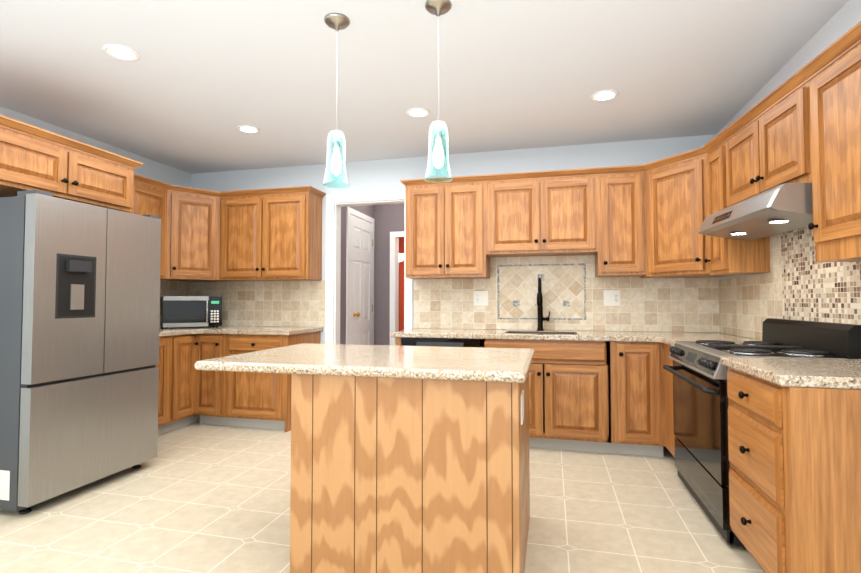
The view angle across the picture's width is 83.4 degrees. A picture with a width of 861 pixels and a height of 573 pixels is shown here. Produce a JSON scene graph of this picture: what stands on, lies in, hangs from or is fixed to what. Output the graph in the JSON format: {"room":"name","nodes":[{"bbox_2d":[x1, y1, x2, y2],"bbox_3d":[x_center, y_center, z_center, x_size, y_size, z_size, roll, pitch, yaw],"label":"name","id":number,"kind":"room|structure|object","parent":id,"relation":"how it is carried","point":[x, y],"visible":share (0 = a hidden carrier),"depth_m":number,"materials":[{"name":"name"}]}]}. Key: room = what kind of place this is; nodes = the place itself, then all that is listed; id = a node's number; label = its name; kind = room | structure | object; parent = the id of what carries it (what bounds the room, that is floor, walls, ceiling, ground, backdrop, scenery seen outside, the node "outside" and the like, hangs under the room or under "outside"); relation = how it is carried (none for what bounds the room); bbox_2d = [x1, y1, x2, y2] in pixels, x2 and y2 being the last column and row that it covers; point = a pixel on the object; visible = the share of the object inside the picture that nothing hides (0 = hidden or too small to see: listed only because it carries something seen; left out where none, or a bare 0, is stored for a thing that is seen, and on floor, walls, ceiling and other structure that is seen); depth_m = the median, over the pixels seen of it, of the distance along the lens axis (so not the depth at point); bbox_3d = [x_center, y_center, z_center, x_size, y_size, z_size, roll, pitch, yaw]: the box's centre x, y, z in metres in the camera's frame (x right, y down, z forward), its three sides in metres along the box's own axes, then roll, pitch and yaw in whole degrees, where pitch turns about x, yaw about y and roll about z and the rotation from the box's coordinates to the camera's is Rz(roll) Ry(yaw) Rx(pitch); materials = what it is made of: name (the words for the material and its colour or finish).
{"room":"kitchen","nodes":[
{"label":"kitchen","id":0,"kind":"room"},
{"bbox_2d":[0,106,191,281],"bbox_3d":[-3.617,-0.070,1.999,0.120,2.620,7.320,0,-2,14],"label":"wall","id":1,"kind":"structure","parent":0,"point":[151,169],"depth_m":4.70,"materials":[{"name":"white paint"}]},
{"bbox_2d":[0,115,139,214],"bbox_3d":[-2.779,-0.758,3.225,0.919,0.381,1.050,0,-2,14],"label":"upper cabinet","id":2,"kind":"object","parent":1,"relation":"attached to","point":[31,157],"depth_m":3.09,"materials":[{"name":"brown wood"}]},
{"bbox_2d":[140,176,171,278],"bbox_3d":[-2.778,-0.541,4.299,0.398,0.906,0.989,0,-2,14],"label":"upper cabinet","id":3,"kind":"object","parent":1,"relation":"attached to","point":[155,196],"depth_m":4.60,"materials":[{"name":"brown wood"}]},
{"bbox_2d":[160,280,191,326],"bbox_3d":[-2.892,0.165,4.626,0.009,0.481,1.600,0,-2,14],"label":"backsplash","id":4,"kind":"structure","parent":1,"relation":"attached to","point":[167,288],"depth_m":5.15,"materials":[{"name":"tile"}]},
{"bbox_2d":[160,185,215,281],"bbox_3d":[-2.485,-0.518,5.019,0.618,0.906,0.698,0,-2,14],"label":"upper cabinet","id":5,"kind":"object","parent":1,"relation":"attached to","point":[193,209],"depth_m":4.82,"materials":[{"name":"brown wood"}]},
{"bbox_2d":[340,205,375,344],"bbox_3d":[-0.919,0.046,5.684,0.130,2.620,1.140,0,-2,14],"label":"wall","id":6,"kind":"structure","parent":0,"point":[369,210],"depth_m":5.35,"materials":[{"name":"grey paint"}]},
{"bbox_2d":[350,214,372,344],"bbox_3d":[-0.804,0.272,5.766,0.106,2.157,0.703,0,-2,14],"label":"hall door","id":7,"kind":"structure","parent":6,"relation":"in","point":[361,245],"depth_m":5.75,"materials":[{"name":"white paint"}]},
{"bbox_2d":[0,421,764,572],"bbox_3d":[-0.503,1.308,3.179,5.570,0.060,11.200,0,-2,14],"label":"floor","id":8,"kind":"structure","parent":0,"point":[196,497],"depth_m":2.63,"materials":[{"name":"tile"}]},
{"bbox_2d":[0,190,160,513],"bbox_3d":[-2.442,0.379,3.161,0.830,1.795,0.891,0,-2,14],"label":"refrigerator","id":9,"kind":"object","parent":8,"relation":"on","point":[79,323],"visible":1,"depth_m":2.87,"materials":[{"name":"grey metal"}]},
{"bbox_2d":[155,336,170,434],"bbox_3d":[-2.673,0.871,4.158,0.649,0.874,0.444,0,-2,14],"label":"base cabinet","id":10,"kind":"object","parent":8,"relation":"on","point":[164,389],"depth_m":4.23,"materials":[{"name":"brown wood"}]},
{"bbox_2d":[159,326,322,336],"bbox_3d":[-2.103,0.421,4.415,1.638,0.040,1.628,0,-2,14],"label":"countertop","id":11,"kind":"structure","parent":10,"relation":"on","point":[248,330],"depth_m":4.55,"materials":[{"name":"stone"}]},
{"bbox_2d":[161,296,221,327],"bbox_3d":[-2.446,0.260,4.958,0.530,0.315,0.396,1,-2,-31],"label":"microwave","id":12,"kind":"object","parent":11,"relation":"on","point":[189,311],"visible":1,"depth_m":4.81,"materials":[{"name":"black"}]},
{"bbox_2d":[171,334,194,430],"bbox_3d":[-2.561,0.883,4.522,0.689,0.874,0.316,0,-2,14],"label":"base cabinet","id":13,"kind":"object","parent":8,"relation":"on","point":[188,393],"depth_m":4.44,"materials":[{"name":"brown wood"}]},
{"bbox_2d":[195,334,222,424],"bbox_3d":[-2.013,0.893,4.851,0.337,0.874,0.709,0,-2,14],"label":"base cabinet","id":14,"kind":"object","parent":8,"relation":"on","point":[208,383],"depth_m":4.55,"materials":[{"name":"brown wood"}]},
{"bbox_2d":[223,331,320,431],"bbox_3d":[-1.536,0.890,4.738,0.643,0.874,0.697,0,-2,14],"label":"base cabinet","id":15,"kind":"object","parent":8,"relation":"on","point":[250,399],"depth_m":4.44,"materials":[{"name":"brown wood"}]},
{"bbox_2d":[399,253,403,261],"bbox_3d":[-0.466,0.465,7.011,0.340,1.865,0.340,0,-2,14],"label":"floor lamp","id":16,"kind":"object","parent":8,"relation":"on","point":[401,256],"visible":0.17,"depth_m":6.94,"materials":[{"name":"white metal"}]},
{"bbox_2d":[290,372,529,572],"bbox_3d":[-0.020,0.814,2.351,0.956,0.874,0.881,0,-2,14],"label":"kitchen island","id":17,"kind":"object","parent":8,"relation":"on","point":[399,475],"visible":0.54,"depth_m":1.93,"materials":[{"name":"brown wood"}]},
{"bbox_2d":[194,343,533,382],"bbox_3d":[-0.232,0.358,2.419,1.440,0.040,0.960,0,-2,14],"label":"island countertop","id":18,"kind":"structure","parent":17,"relation":"on","point":[512,365],"depth_m":2.12,"materials":[{"name":"stone"}]},
{"bbox_2d":[401,337,480,346],"bbox_3d":[0.148,0.877,4.298,0.674,0.871,0.601,0,-2,14],"label":"dishwasher","id":19,"kind":"object","parent":8,"relation":"on","point":[444,342],"visible":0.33,"depth_m":4.02,"materials":[{"name":"black metal"}]},
{"bbox_2d":[396,337,665,456],"bbox_3d":[0.798,0.871,4.152,2.110,0.874,0.704,0,-2,14],"label":"base cabinet","id":20,"kind":"object","parent":8,"relation":"on","point":[600,396],"visible":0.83,"depth_m":3.72,"materials":[{"name":"brown wood"}]},
{"bbox_2d":[391,328,761,345],"bbox_3d":[1.018,0.406,3.929,2.723,0.040,1.060,0,-2,14],"label":"countertop","id":21,"kind":"structure","parent":20,"relation":"on","point":[669,338],"depth_m":3.86,"materials":[{"name":"stone"}]},
{"bbox_2d":[506,331,576,334],"bbox_3d":[0.940,0.486,4.123,0.588,0.181,0.394,0,-2,14],"label":"sink","id":22,"kind":"object","parent":21,"relation":"in","point":[528,332],"visible":0.1,"depth_m":4.32,"materials":[{"name":"brown"}]},
{"bbox_2d":[537,277,549,330],"bbox_3d":[1.004,0.157,4.307,0.122,0.478,0.219,0,-2,14],"label":"faucet","id":23,"kind":"object","parent":21,"relation":"on","point":[541,318],"visible":1,"depth_m":4.36,"materials":[{"name":"black metal"}]},
{"bbox_2d":[663,318,860,549],"bbox_3d":[1.764,0.727,2.703,0.668,1.070,0.926,0,-2,14],"label":"range","id":24,"kind":"object","parent":8,"relation":"on","point":[698,370],"visible":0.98,"depth_m":2.54,"materials":[{"name":"black metal"}]},
{"bbox_2d":[664,343,860,572],"bbox_3d":[1.764,0.822,2.591,0.634,0.874,1.968,0,-2,14],"label":"base cabinet","id":25,"kind":"object","parent":8,"relation":"on","point":[795,480],"visible":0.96,"depth_m":1.71,"materials":[{"name":"brown wood"}]},
{"bbox_2d":[721,356,860,388],"bbox_3d":[1.613,0.343,1.947,0.608,0.040,0.627,0,-2,14],"label":"countertop","id":26,"kind":"structure","parent":25,"relation":"on","point":[818,373],"depth_m":1.87,"materials":[{"name":"stone"}]},
{"bbox_2d":[376,203,403,344],"bbox_3d":[-0.223,0.061,6.159,1.250,2.620,0.120,0,-2,14],"label":"wall","id":27,"kind":"structure","parent":0,"point":[388,218],"depth_m":6.20,"materials":[{"name":"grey paint"}]},
{"bbox_2d":[0,0,848,173],"bbox_3d":[-0.503,-1.381,3.264,5.570,0.080,11.200,0,-2,14],"label":"ceiling","id":28,"kind":"structure","parent":0,"point":[194,86],"depth_m":3.03,"materials":[{"name":"white paint"}]},
{"bbox_2d":[102,44,140,60],"bbox_3d":[-1.789,-1.351,2.800,0.190,0.009,0.190,0,-2,14],"label":"recessed light","id":29,"kind":"object","parent":28,"relation":"in","point":[120,52],"visible":1,"depth_m":2.79,"materials":[{"name":"white paint"}]},
{"bbox_2d":[237,125,260,133],"bbox_3d":[-1.520,-1.311,4.041,0.190,0.009,0.190,0,-2,14],"label":"recessed light","id":30,"kind":"object","parent":28,"relation":"in","point":[248,129],"visible":1,"depth_m":4.03,"materials":[{"name":"white paint"}]},
{"bbox_2d":[323,13,349,188],"bbox_3d":[-0.479,-0.938,2.468,0.136,0.854,0.136,0,-2,14],"label":"pendant light","id":31,"kind":"object","parent":28,"relation":"hanging from","point":[337,22],"visible":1,"depth_m":2.45,"materials":[{"name":"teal glass"}]},
{"bbox_2d":[406,107,430,117],"bbox_3d":[-0.094,-1.323,3.685,0.190,0.009,0.190,0,-2,14],"label":"recessed light","id":32,"kind":"object","parent":28,"relation":"in","point":[417,112],"visible":1,"depth_m":3.67,"materials":[{"name":"white paint"}]},
{"bbox_2d":[424,0,451,182],"bbox_3d":[0.038,-0.942,2.339,0.136,0.854,0.136,0,-2,14],"label":"pendant light","id":33,"kind":"object","parent":28,"relation":"hanging from","point":[438,8],"visible":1,"depth_m":2.32,"materials":[{"name":"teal glass"}]},
{"bbox_2d":[590,89,618,100],"bbox_3d":[1.216,-1.332,3.379,0.190,0.009,0.190,0,-2,14],"label":"recessed light","id":34,"kind":"object","parent":28,"relation":"in","point":[605,95],"visible":1,"depth_m":3.37,"materials":[{"name":"white paint"}]},
{"bbox_2d":[192,134,719,378],"bbox_3d":[-0.096,0.019,4.830,5.280,2.620,0.120,0,-2,14],"label":"wall","id":35,"kind":"structure","parent":0,"point":[378,176],"depth_m":4.76,"materials":[{"name":"white paint"}]},
{"bbox_2d":[188,280,324,326],"bbox_3d":[-1.894,0.183,5.207,1.664,0.481,0.008,0,-2,14],"label":"backsplash","id":36,"kind":"structure","parent":35,"relation":"attached to","point":[244,303],"depth_m":5.16,"materials":[{"name":"tile"}]},
{"bbox_2d":[216,186,323,280],"bbox_3d":[-1.687,-0.520,4.982,1.053,0.906,0.383,0,-2,14],"label":"upper cabinet","id":37,"kind":"object","parent":35,"relation":"attached to","point":[272,234],"depth_m":4.86,"materials":[{"name":"brown wood"}]},
{"bbox_2d":[325,190,412,345],"bbox_3d":[-0.616,0.188,4.943,0.935,2.290,0.139,0,-2,14],"label":"door frame","id":38,"kind":"structure","parent":35,"relation":"attached to","point":[335,203],"depth_m":4.88,"materials":[{"name":"white paint"}]},
{"bbox_2d":[496,262,587,321],"bbox_3d":[1.021,0.050,4.474,0.831,0.547,0.007,0,-2,14],"label":"backsplash","id":39,"kind":"structure","parent":35,"relation":"attached to","point":[565,291],"depth_m":4.47,"materials":[{"name":"tile"}]},
{"bbox_2d":[414,255,715,331],"bbox_3d":[1.143,0.060,4.452,2.694,0.681,0.008,0,-2,14],"label":"backsplash","id":40,"kind":"structure","parent":35,"relation":"attached to","point":[646,304],"depth_m":4.35,"materials":[{"name":"tile"}]},
{"bbox_2d":[474,291,487,305],"bbox_3d":[0.480,0.112,4.605,0.140,0.140,0.012,0,-2,14],"label":"electrical outlet","id":41,"kind":"object","parent":40,"relation":"attached to","point":[480,298],"visible":1,"depth_m":4.61,"materials":[{"name":"white plastic"}]},
{"bbox_2d":[603,290,619,305],"bbox_3d":[1.621,0.103,4.320,0.140,0.140,0.012,0,-2,14],"label":"electrical outlet","id":42,"kind":"object","parent":40,"relation":"attached to","point":[611,297],"visible":1,"depth_m":4.32,"materials":[{"name":"white plastic"}]},
{"bbox_2d":[716,0,860,339],"bbox_3d":[1.670,-0.112,0.680,0.123,2.620,7.320,0,-2,14],"label":"wall","id":43,"kind":"structure","parent":0,"point":[849,15],"depth_m":2.63,"materials":[{"name":"white paint"}]},
{"bbox_2d":[400,21,860,278],"bbox_3d":[0.825,-0.557,3.239,2.750,0.941,2.550,0,-2,14],"label":"upper cabinet","id":44,"kind":"object","parent":43,"relation":"attached to","point":[802,124],"visible":0.98,"depth_m":3.74,"materials":[{"name":"brown wood"}]},
{"bbox_2d":[698,182,812,240],"bbox_3d":[1.867,-0.399,2.767,0.320,0.175,0.891,0,-2,9],"label":"range hood","id":45,"kind":"object","parent":44,"relation":"attached to","point":[782,208],"visible":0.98,"depth_m":2.55,"materials":[{"name":"metal"}]},
{"bbox_2d":[716,227,860,339],"bbox_3d":[2.125,0.005,2.769,0.009,0.683,2.799,0,-2,14],"label":"backsplash","id":46,"kind":"structure","parent":43,"relation":"attached to","point":[798,282],"depth_m":2.87,"materials":[{"name":"tile"}]}
]}

